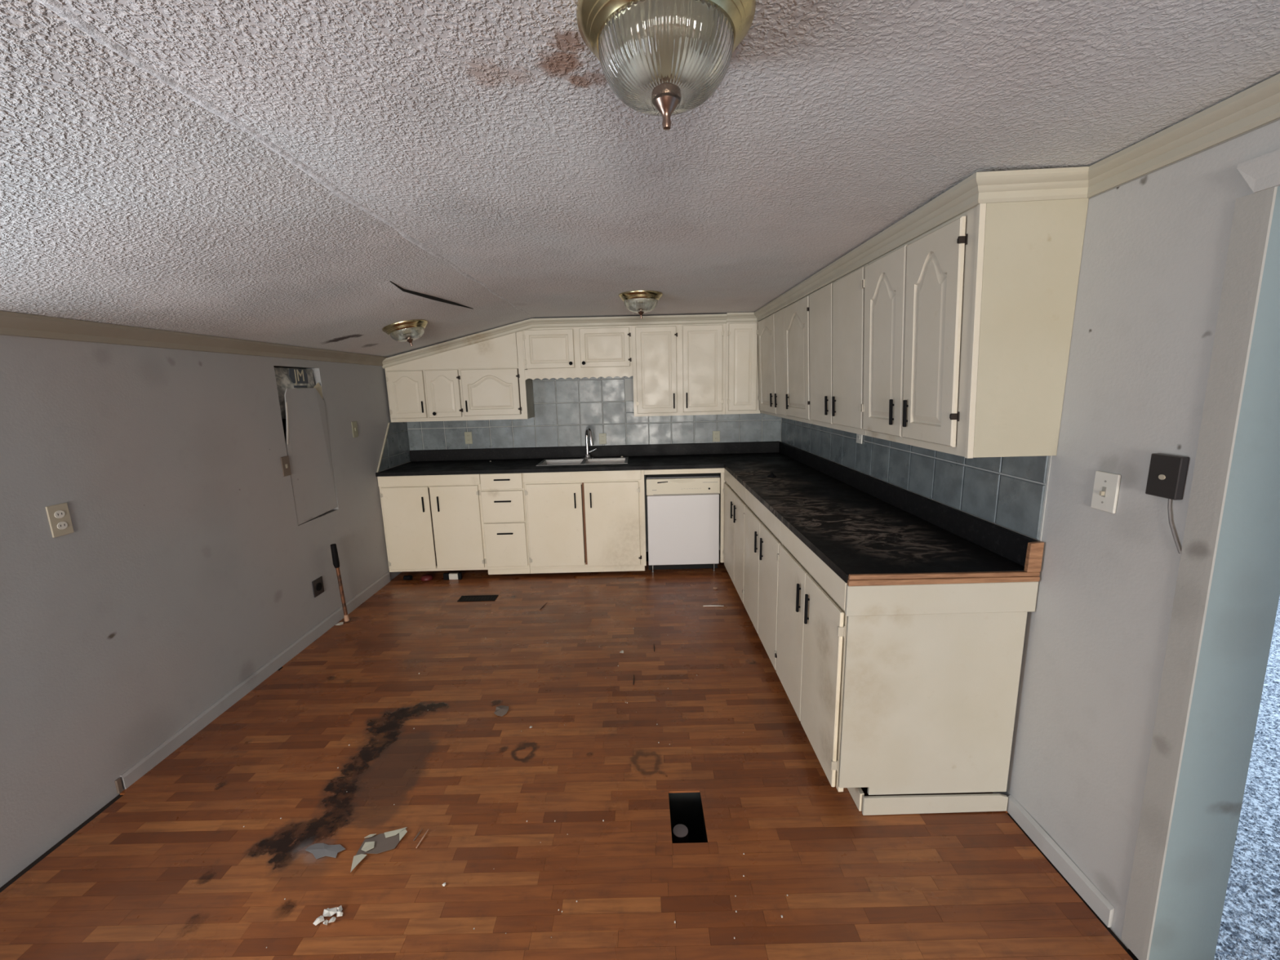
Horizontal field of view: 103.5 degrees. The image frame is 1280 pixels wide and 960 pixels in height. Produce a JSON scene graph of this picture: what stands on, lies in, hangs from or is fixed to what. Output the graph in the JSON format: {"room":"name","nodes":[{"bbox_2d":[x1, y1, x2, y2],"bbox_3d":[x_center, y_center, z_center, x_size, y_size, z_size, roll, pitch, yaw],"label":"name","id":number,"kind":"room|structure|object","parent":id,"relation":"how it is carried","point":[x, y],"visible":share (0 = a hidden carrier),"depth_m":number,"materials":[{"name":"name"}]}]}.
{"room":"damaged room","nodes":[
{"label":"damaged room","id":0,"kind":"room"},
{"bbox_2d":[0,334,410,887],"bbox_3d":[-2.160,0.912,-1.288,0.159,1.940,12.350,-1,10,0],"label":"wall","id":1,"kind":"structure","parent":0,"point":[187,566],"depth_m":2.12,"materials":[{"name":"paint"}]},
{"bbox_2d":[44,502,74,537],"bbox_3d":[-2.101,0.145,1.828,0.008,0.115,0.068,-1,10,0],"label":"wall outlet","id":2,"kind":"object","parent":1,"relation":"attached to","point":[58,515],"visible":1,"depth_m":1.82,"materials":[{"name":"beige plastic"}]},
{"bbox_2d":[54,510,64,518],"bbox_3d":[-2.099,0.124,1.825,0.003,0.028,0.032,-1,10,0],"label":"socket","id":3,"kind":"object","parent":2,"relation":"attached to","point":[58,513],"depth_m":1.82,"materials":[{"name":"beige plastic"}]},
{"bbox_2d":[57,521,67,529],"bbox_3d":[-2.098,0.166,1.832,0.003,0.028,0.032,-1,10,0],"label":"socket","id":4,"kind":"object","parent":2,"relation":"attached to","point":[60,525],"depth_m":1.83,"materials":[{"name":"beige plastic"}]},
{"bbox_2d":[0,311,387,365],"bbox_3d":[-2.083,0.091,-1.633,0.055,0.081,11.770,-1,10,0],"label":"trim","id":5,"kind":"structure","parent":1,"relation":"attached to","point":[15,324],"depth_m":2.17,"materials":[{"name":"beige paint"}]},
{"bbox_2d":[120,571,391,789],"bbox_3d":[-2.077,1.001,3.104,0.012,0.084,2.205,-1,10,0],"label":"baseboard","id":6,"kind":"structure","parent":1,"relation":"attached to","point":[152,759],"depth_m":2.62,"materials":[{"name":"paint"}]},
{"bbox_2d":[280,455,291,476],"bbox_3d":[-2.105,-0.083,3.003,0.008,0.116,0.066,-1,10,0],"label":"switch plate","id":7,"kind":"object","parent":1,"relation":"attached to","point":[285,461],"visible":1,"depth_m":3.00,"materials":[{"name":"brown"}]},
{"bbox_2d":[274,367,315,418],"bbox_3d":[-2.167,-0.545,3.165,0.069,0.305,0.422,-1,10,0],"label":"insulation batt","id":8,"kind":"object","parent":1,"relation":"attached to","point":[286,378],"visible":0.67,"depth_m":3.09,"materials":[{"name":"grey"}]},
{"bbox_2d":[284,382,337,524],"bbox_3d":[-2.111,-0.186,3.232,0.018,0.868,0.422,-1,10,0],"label":"wall panel","id":9,"kind":"object","parent":1,"relation":"attached to","point":[307,437],"visible":1,"depth_m":3.22,"materials":[{"name":"paint"}]},
{"bbox_2d":[311,576,324,597],"bbox_3d":[-2.084,0.692,3.271,0.012,0.108,0.098,-1,10,0],"label":"wall outlet","id":10,"kind":"object","parent":1,"relation":"attached to","point":[317,584],"visible":1,"depth_m":3.26,"materials":[{"name":"black plastic"}]},
{"bbox_2d":[315,582,321,591],"bbox_3d":[-2.081,0.692,3.271,0.005,0.051,0.052,-1,10,0],"label":"socket","id":11,"kind":"object","parent":10,"relation":"attached to","point":[318,585],"depth_m":3.26,"materials":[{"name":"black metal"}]},
{"bbox_2d":[351,421,358,437],"bbox_3d":[-2.110,-0.375,3.739,0.012,0.116,0.066,-1,10,0],"label":"switch plate","id":12,"kind":"object","parent":1,"relation":"attached to","point":[354,428],"visible":1,"depth_m":3.73,"materials":[{"name":"beige plastic"}]},
{"bbox_2d":[376,422,390,472],"bbox_3d":[-2.108,-0.273,4.147,0.010,0.376,0.296,-1,10,0],"label":"trim","id":13,"kind":"structure","parent":1,"relation":"attached to","point":[388,424],"depth_m":4.14,"materials":[{"name":"beige paint"}]},
{"bbox_2d":[382,314,727,368],"bbox_3d":[-0.710,-1.133,4.125,2.842,0.363,0.045,-1,10,0],"label":"trim","id":14,"kind":"structure","parent":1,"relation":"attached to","point":[697,318],"depth_m":4.11,"materials":[{"name":"beige paint"}]},
{"bbox_2d":[0,550,1138,959],"bbox_3d":[-0.373,1.933,-1.093,3.760,0.305,12.350,-1,10,0],"label":"floor","id":15,"kind":"structure","parent":0,"point":[169,868],"depth_m":1.81,"materials":[{"name":"brown wood"}]},
{"bbox_2d":[114,777,123,793],"bbox_3d":[-2.073,1.217,2.007,0.010,0.058,0.016,-1,10,0],"label":"scrap","id":16,"kind":"object","parent":15,"relation":"on","point":[118,784],"visible":1,"depth_m":2.00,"materials":[{"name":"brown wood"}]},
{"bbox_2d":[305,843,345,858],"bbox_3d":[-1.080,1.269,1.727,0.140,0.006,0.059,-1,10,0],"label":"scrap","id":17,"kind":"object","parent":15,"relation":"on","point":[318,850],"visible":1,"depth_m":1.73,"materials":[{"name":"grey paper"}]},
{"bbox_2d":[312,905,342,925],"bbox_3d":[-0.928,1.302,1.510,0.073,0.012,0.057,-1,10,0],"label":"scrap","id":18,"kind":"object","parent":15,"relation":"on","point":[328,912],"visible":1,"depth_m":1.51,"materials":[{"name":"white paper"}]},
{"bbox_2d":[330,543,351,622],"bbox_3d":[-2.025,0.699,3.417,0.060,0.560,0.077,-1,10,0],"label":"copper pipe","id":19,"kind":"object","parent":15,"relation":"on","point":[335,561],"visible":1,"depth_m":3.39,"materials":[{"name":"black metal"}]},
{"bbox_2d":[350,826,407,872],"bbox_3d":[-0.908,1.259,1.747,0.194,0.009,0.113,-11,14,-41],"label":"paper","id":20,"kind":"object","parent":15,"relation":"on","point":[381,842],"visible":1,"depth_m":1.75,"materials":[{"name":"grey paper"}]},
{"bbox_2d":[403,575,412,580],"bbox_3d":[-1.936,0.814,4.206,0.062,0.038,0.040,0,11,9],"label":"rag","id":21,"kind":"object","parent":15,"relation":"on","point":[405,577],"visible":1,"depth_m":4.19,"materials":[{"name":"black fabric"}]},
{"bbox_2d":[415,829,428,848],"bbox_3d":[-0.760,1.254,1.766,0.005,0.006,0.074,0,11,10],"label":"splinter","id":22,"kind":"object","parent":15,"relation":"on","point":[428,829],"visible":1,"depth_m":1.76,"materials":[{"name":"beige wood"}]},
{"bbox_2d":[420,573,432,581],"bbox_3d":[-1.776,0.812,4.202,0.096,0.039,0.096,-1,10,0],"label":"cap","id":23,"kind":"object","parent":15,"relation":"on","point":[425,577],"visible":1,"depth_m":4.17,"materials":[{"name":"red plastic"}]},
{"bbox_2d":[377,474,487,572],"bbox_3d":[-1.685,0.343,4.402,0.817,0.883,0.631,-1,10,0],"label":"base cabinet","id":24,"kind":"object","parent":15,"relation":"on","point":[432,522],"visible":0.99,"depth_m":4.10,"materials":[{"name":"beige wood"}]},
{"bbox_2d":[443,572,462,579],"bbox_3d":[-1.558,0.800,4.197,0.147,0.054,0.025,-1,10,0],"label":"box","id":25,"kind":"object","parent":15,"relation":"on","point":[448,575],"visible":1,"depth_m":4.19,"materials":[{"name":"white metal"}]},
{"bbox_2d":[457,595,497,601],"bbox_3d":[-1.220,0.891,3.801,0.280,0.004,0.100,-1,10,0],"label":"floor vent","id":26,"kind":"object","parent":15,"relation":"in","point":[473,597],"visible":1,"depth_m":3.80,"materials":[{"name":"black metal"}]},
{"bbox_2d":[493,705,508,716],"bbox_3d":[-0.673,1.121,2.454,0.065,0.012,0.074,-1,10,0],"label":"bit","id":27,"kind":"object","parent":15,"relation":"on","point":[500,710],"visible":1,"depth_m":2.45,"materials":[{"name":"grey paper"}]},
{"bbox_2d":[480,472,530,574],"bbox_3d":[-1.101,0.314,4.399,0.351,0.854,0.631,-1,10,0],"label":"base cabinet","id":28,"kind":"object","parent":15,"relation":"on","point":[503,495],"visible":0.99,"depth_m":4.11,"materials":[{"name":"beige wood"}]},
{"bbox_2d":[243,601,787,947],"bbox_3d":[-0.463,1.091,2.621,1.966,0.003,2.432,-1,10,0],"label":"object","id":29,"kind":"structure","parent":15,"relation":"on","point":[570,602],"depth_m":1.60,"materials":[{"name":"brown wood"}]},
{"bbox_2d":[523,470,646,573],"bbox_3d":[-0.441,0.298,4.399,0.966,0.854,0.631,-1,10,0],"label":"base cabinet","id":30,"kind":"object","parent":15,"relation":"on","point":[588,521],"visible":0.99,"depth_m":4.10,"materials":[{"name":"beige wood"}]},
{"bbox_2d":[672,823,688,843],"bbox_3d":[0.155,1.414,1.920,0.060,0.190,0.060,-1,10,0],"label":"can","id":31,"kind":"object","parent":15,"relation":"on","point":[680,832],"visible":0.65,"depth_m":1.89,"materials":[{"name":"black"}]},
{"bbox_2d":[645,472,719,572],"bbox_3d":[0.355,0.312,4.408,0.594,0.841,0.608,-1,10,0],"label":"dishwasher","id":32,"kind":"object","parent":15,"relation":"on","point":[682,510],"visible":0.99,"depth_m":4.12,"materials":[{"name":"white metal"}]},
{"bbox_2d":[723,468,747,604],"bbox_3d":[0.988,0.404,3.709,0.648,0.883,0.810,-1,10,0],"label":"base cabinet","id":33,"kind":"object","parent":15,"relation":"on","point":[735,504],"visible":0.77,"depth_m":3.62,"materials":[{"name":"beige wood"}]},
{"bbox_2d":[644,467,725,562],"bbox_3d":[0.369,0.301,4.122,0.654,0.799,0.050,-1,10,0],"label":"cabinet filler","id":34,"kind":"object","parent":33,"relation":"attached to","point":[721,470],"visible":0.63,"depth_m":4.03,"materials":[{"name":"beige paint"}]},
{"bbox_2d":[742,488,782,670],"bbox_3d":[0.991,0.551,2.914,0.648,0.883,0.803,-1,10,0],"label":"base cabinet","id":35,"kind":"object","parent":15,"relation":"on","point":[762,541],"visible":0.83,"depth_m":2.82,"materials":[{"name":"beige wood"}]},
{"bbox_2d":[774,521,1038,815],"bbox_3d":[0.994,0.697,2.126,0.649,0.883,0.796,-1,10,0],"label":"base cabinet","id":36,"kind":"object","parent":15,"relation":"on","point":[906,689],"visible":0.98,"depth_m":1.76,"materials":[{"name":"beige wood"}]},
{"bbox_2d":[375,440,1044,586],"bbox_3d":[-0.403,0.031,3.131,3.406,0.138,3.036,-1,10,0],"label":"countertop","id":37,"kind":"structure","parent":36,"relation":"on","point":[869,531],"depth_m":2.45,"materials":[{"name":"black laminate"}]},
{"bbox_2d":[536,457,628,466],"bbox_3d":[-0.481,-0.094,4.379,0.759,0.144,0.384,-1,10,0],"label":"sink","id":38,"kind":"object","parent":37,"relation":"in","point":[600,460],"visible":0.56,"depth_m":4.49,"materials":[{"name":"silver metal"}]},
{"bbox_2d":[582,426,596,458],"bbox_3d":[-0.431,-0.328,4.441,0.124,0.290,0.246,-7,12,-29],"label":"faucet","id":39,"kind":"object","parent":37,"relation":"on","point":[588,431],"visible":1,"depth_m":4.47,"materials":[{"name":"silver metal"}]},
{"bbox_2d":[767,471,776,477],"bbox_3d":[0.895,-0.038,3.424,0.060,0.031,0.058,-1,10,0],"label":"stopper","id":40,"kind":"object","parent":37,"relation":"on","point":[771,475],"visible":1,"depth_m":3.41,"materials":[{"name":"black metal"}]},
{"bbox_2d":[406,348,782,551],"bbox_3d":[-0.425,-0.384,4.653,3.760,2.240,0.107,-1,10,0],"label":"wall","id":41,"kind":"structure","parent":0,"point":[563,409],"depth_m":4.58,"materials":[{"name":"grey tile"}]},
{"bbox_2d":[384,330,534,422],"bbox_3d":[-1.536,-0.886,4.322,1.156,0.736,0.349,-1,10,0],"label":"upper cabinet","id":42,"kind":"object","parent":41,"relation":"attached to","point":[483,380],"visible":1,"depth_m":4.20,"materials":[{"name":"beige wood"}]},
{"bbox_2d":[464,431,472,444],"bbox_3d":[-1.560,-0.382,4.590,0.066,0.110,0.007,-1,10,0],"label":"wall outlet","id":43,"kind":"object","parent":41,"relation":"attached to","point":[468,435],"visible":1,"depth_m":4.59,"materials":[{"name":"beige plastic"}]},
{"bbox_2d":[522,325,632,380],"bbox_3d":[-0.513,-1.076,4.290,0.897,0.432,0.349,-1,10,0],"label":"upper cabinet","id":44,"kind":"object","parent":41,"relation":"attached to","point":[580,352],"visible":1,"depth_m":4.15,"materials":[{"name":"beige wood"}]},
{"bbox_2d":[409,440,779,462],"bbox_3d":[-0.415,-0.260,4.610,3.370,0.103,0.020,-1,10,0],"label":"backsplash","id":45,"kind":"structure","parent":41,"relation":"attached to","point":[747,446],"depth_m":4.60,"materials":[{"name":"black laminate"}]},
{"bbox_2d":[599,433,606,444],"bbox_3d":[-0.340,-0.375,4.596,0.066,0.098,0.007,-1,10,0],"label":"wall outlet","id":46,"kind":"object","parent":41,"relation":"attached to","point":[602,437],"visible":1,"depth_m":4.59,"materials":[{"name":"beige plastic"}]},
{"bbox_2d":[631,323,725,416],"bbox_3d":[0.325,-0.940,4.325,0.771,0.754,0.337,-1,10,0],"label":"upper cabinet","id":47,"kind":"object","parent":41,"relation":"attached to","point":[678,370],"visible":1,"depth_m":4.18,"materials":[{"name":"beige wood"}]},
{"bbox_2d":[712,431,719,441],"bbox_3d":[0.695,-0.397,4.596,0.066,0.098,0.007,-1,10,0],"label":"wall outlet","id":48,"kind":"object","parent":41,"relation":"attached to","point":[716,434],"visible":1,"depth_m":4.59,"materials":[{"name":"beige plastic"}]},
{"bbox_2d":[724,321,760,414],"bbox_3d":[0.989,-0.957,4.330,0.554,0.754,0.326,-1,10,0],"label":"upper cabinet","id":49,"kind":"object","parent":41,"relation":"attached to","point":[742,368],"visible":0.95,"depth_m":4.18,"materials":[{"name":"beige wood"}]},
{"bbox_2d":[0,0,1279,357],"bbox_3d":[-0.426,-0.177,-1.484,3.760,0.433,12.350,-1,10,0],"label":"ceiling","id":50,"kind":"structure","parent":0,"point":[328,175],"depth_m":1.16,"materials":[{"name":"paint"}]},
{"bbox_2d":[382,319,427,346],"bbox_3d":[-1.505,-0.943,3.247,0.272,0.160,0.278,-4,11,-13],"label":"ceiling light","id":51,"kind":"object","parent":50,"relation":"attached to","point":[409,331],"visible":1,"depth_m":3.17,"materials":[{"name":"clear glass"}]},
{"bbox_2d":[618,290,662,319],"bbox_3d":[0.006,-1.095,3.189,0.278,0.146,0.278,-1,10,0],"label":"ceiling light","id":52,"kind":"object","parent":50,"relation":"attached to","point":[641,302],"visible":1,"depth_m":3.10,"materials":[{"name":"clear glass"}]},
{"bbox_2d":[576,0,755,130],"bbox_3d":[0.042,-0.649,0.807,0.278,0.158,0.278,-1,10,0],"label":"ceiling light","id":53,"kind":"object","parent":50,"relation":"attached to","point":[665,59],"visible":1,"depth_m":0.75,"materials":[{"name":"clear glass"}]},
{"bbox_2d":[781,120,1279,949],"bbox_3d":[1.389,0.677,-1.319,0.160,2.240,12.350,-1,10,0],"label":"wall","id":54,"kind":"structure","parent":0,"point":[1155,247],"depth_m":1.41,"materials":[{"name":"paint"}]},
{"bbox_2d":[756,293,812,423],"bbox_3d":[1.121,-0.820,3.557,0.326,0.750,1.284,-1,10,0],"label":"upper cabinet","id":55,"kind":"object","parent":54,"relation":"attached to","point":[784,335],"visible":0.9,"depth_m":3.37,"materials":[{"name":"beige wood"}]},
{"bbox_2d":[808,263,868,435],"bbox_3d":[1.124,-0.637,2.572,0.326,0.750,0.711,-1,10,0],"label":"upper cabinet","id":56,"kind":"object","parent":54,"relation":"attached to","point":[837,309],"visible":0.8,"depth_m":2.49,"materials":[{"name":"beige wood"}]},
{"bbox_2d":[856,433,862,444],"bbox_3d":[1.283,-0.272,2.949,0.010,0.115,0.070,-1,10,0],"label":"wall outlet","id":57,"kind":"object","parent":54,"relation":"attached to","point":[859,437],"visible":0.53,"depth_m":2.94,"materials":[{"name":"white plastic"}]},
{"bbox_2d":[778,441,1037,566],"bbox_3d":[1.285,-0.027,3.135,0.020,0.098,3.018,-1,10,0],"label":"backsplash","id":58,"kind":"structure","parent":54,"relation":"attached to","point":[1011,545],"depth_m":2.22,"materials":[{"name":"black laminate"}]},
{"bbox_2d":[861,198,1088,458],"bbox_3d":[1.127,-0.520,1.861,0.328,0.782,0.722,-1,10,0],"label":"upper cabinet","id":59,"kind":"object","parent":54,"relation":"attached to","point":[969,321],"visible":0.98,"depth_m":1.55,"materials":[{"name":"beige wood"}]},
{"bbox_2d":[725,73,1279,322],"bbox_3d":[1.210,-0.261,-1.670,0.452,0.079,11.797,-2,10,-2],"label":"trim","id":60,"kind":"structure","parent":54,"relation":"attached to","point":[1256,107],"depth_m":1.40,"materials":[{"name":"beige paint"}]},
{"bbox_2d":[1006,794,1115,927],"bbox_3d":[1.325,1.196,1.620,0.018,0.072,0.402,-1,10,0],"label":"baseboard","id":61,"kind":"structure","parent":54,"relation":"attached to","point":[1093,897],"depth_m":1.57,"materials":[{"name":"paint"}]},
{"bbox_2d":[1090,471,1120,513],"bbox_3d":[1.296,0.033,1.410,0.018,0.108,0.072,-1,10,0],"label":"light switch","id":62,"kind":"object","parent":54,"relation":"attached to","point":[1106,485],"visible":1,"depth_m":1.40,"materials":[{"name":"white plastic"}]},
{"bbox_2d":[1145,453,1189,500],"bbox_3d":[1.292,-0.009,1.240,0.022,0.104,0.074,-1,10,0],"label":"phone jack","id":63,"kind":"object","parent":54,"relation":"attached to","point":[1166,477],"visible":1,"depth_m":1.23,"materials":[{"name":"black plastic"}]},
{"bbox_2d":[1167,498,1181,553],"bbox_3d":[1.300,0.111,1.226,0.007,0.128,0.051,-1,10,0],"label":"cable","id":64,"kind":"object","parent":63,"relation":"hanging from","point":[1169,504],"visible":1,"depth_m":1.23,"materials":[{"name":"grey plastic"}]},
{"bbox_2d":[1120,149,1279,959],"bbox_3d":[1.404,0.400,0.700,0.220,1.976,1.130,-1,10,0],"label":"door frame","id":65,"kind":"structure","parent":54,"relation":"in","point":[1227,593],"depth_m":1.18,"materials":[{"name":"paint"}]},
{"bbox_2d":[1213,595,1279,959],"bbox_3d":[4.211,1.031,2.393,5.638,0.053,8.500,-1,10,0],"label":"floor","id":66,"kind":"structure","parent":0,"point":[1250,926],"depth_m":1.63,"materials":[{"name":"grey carpet"}]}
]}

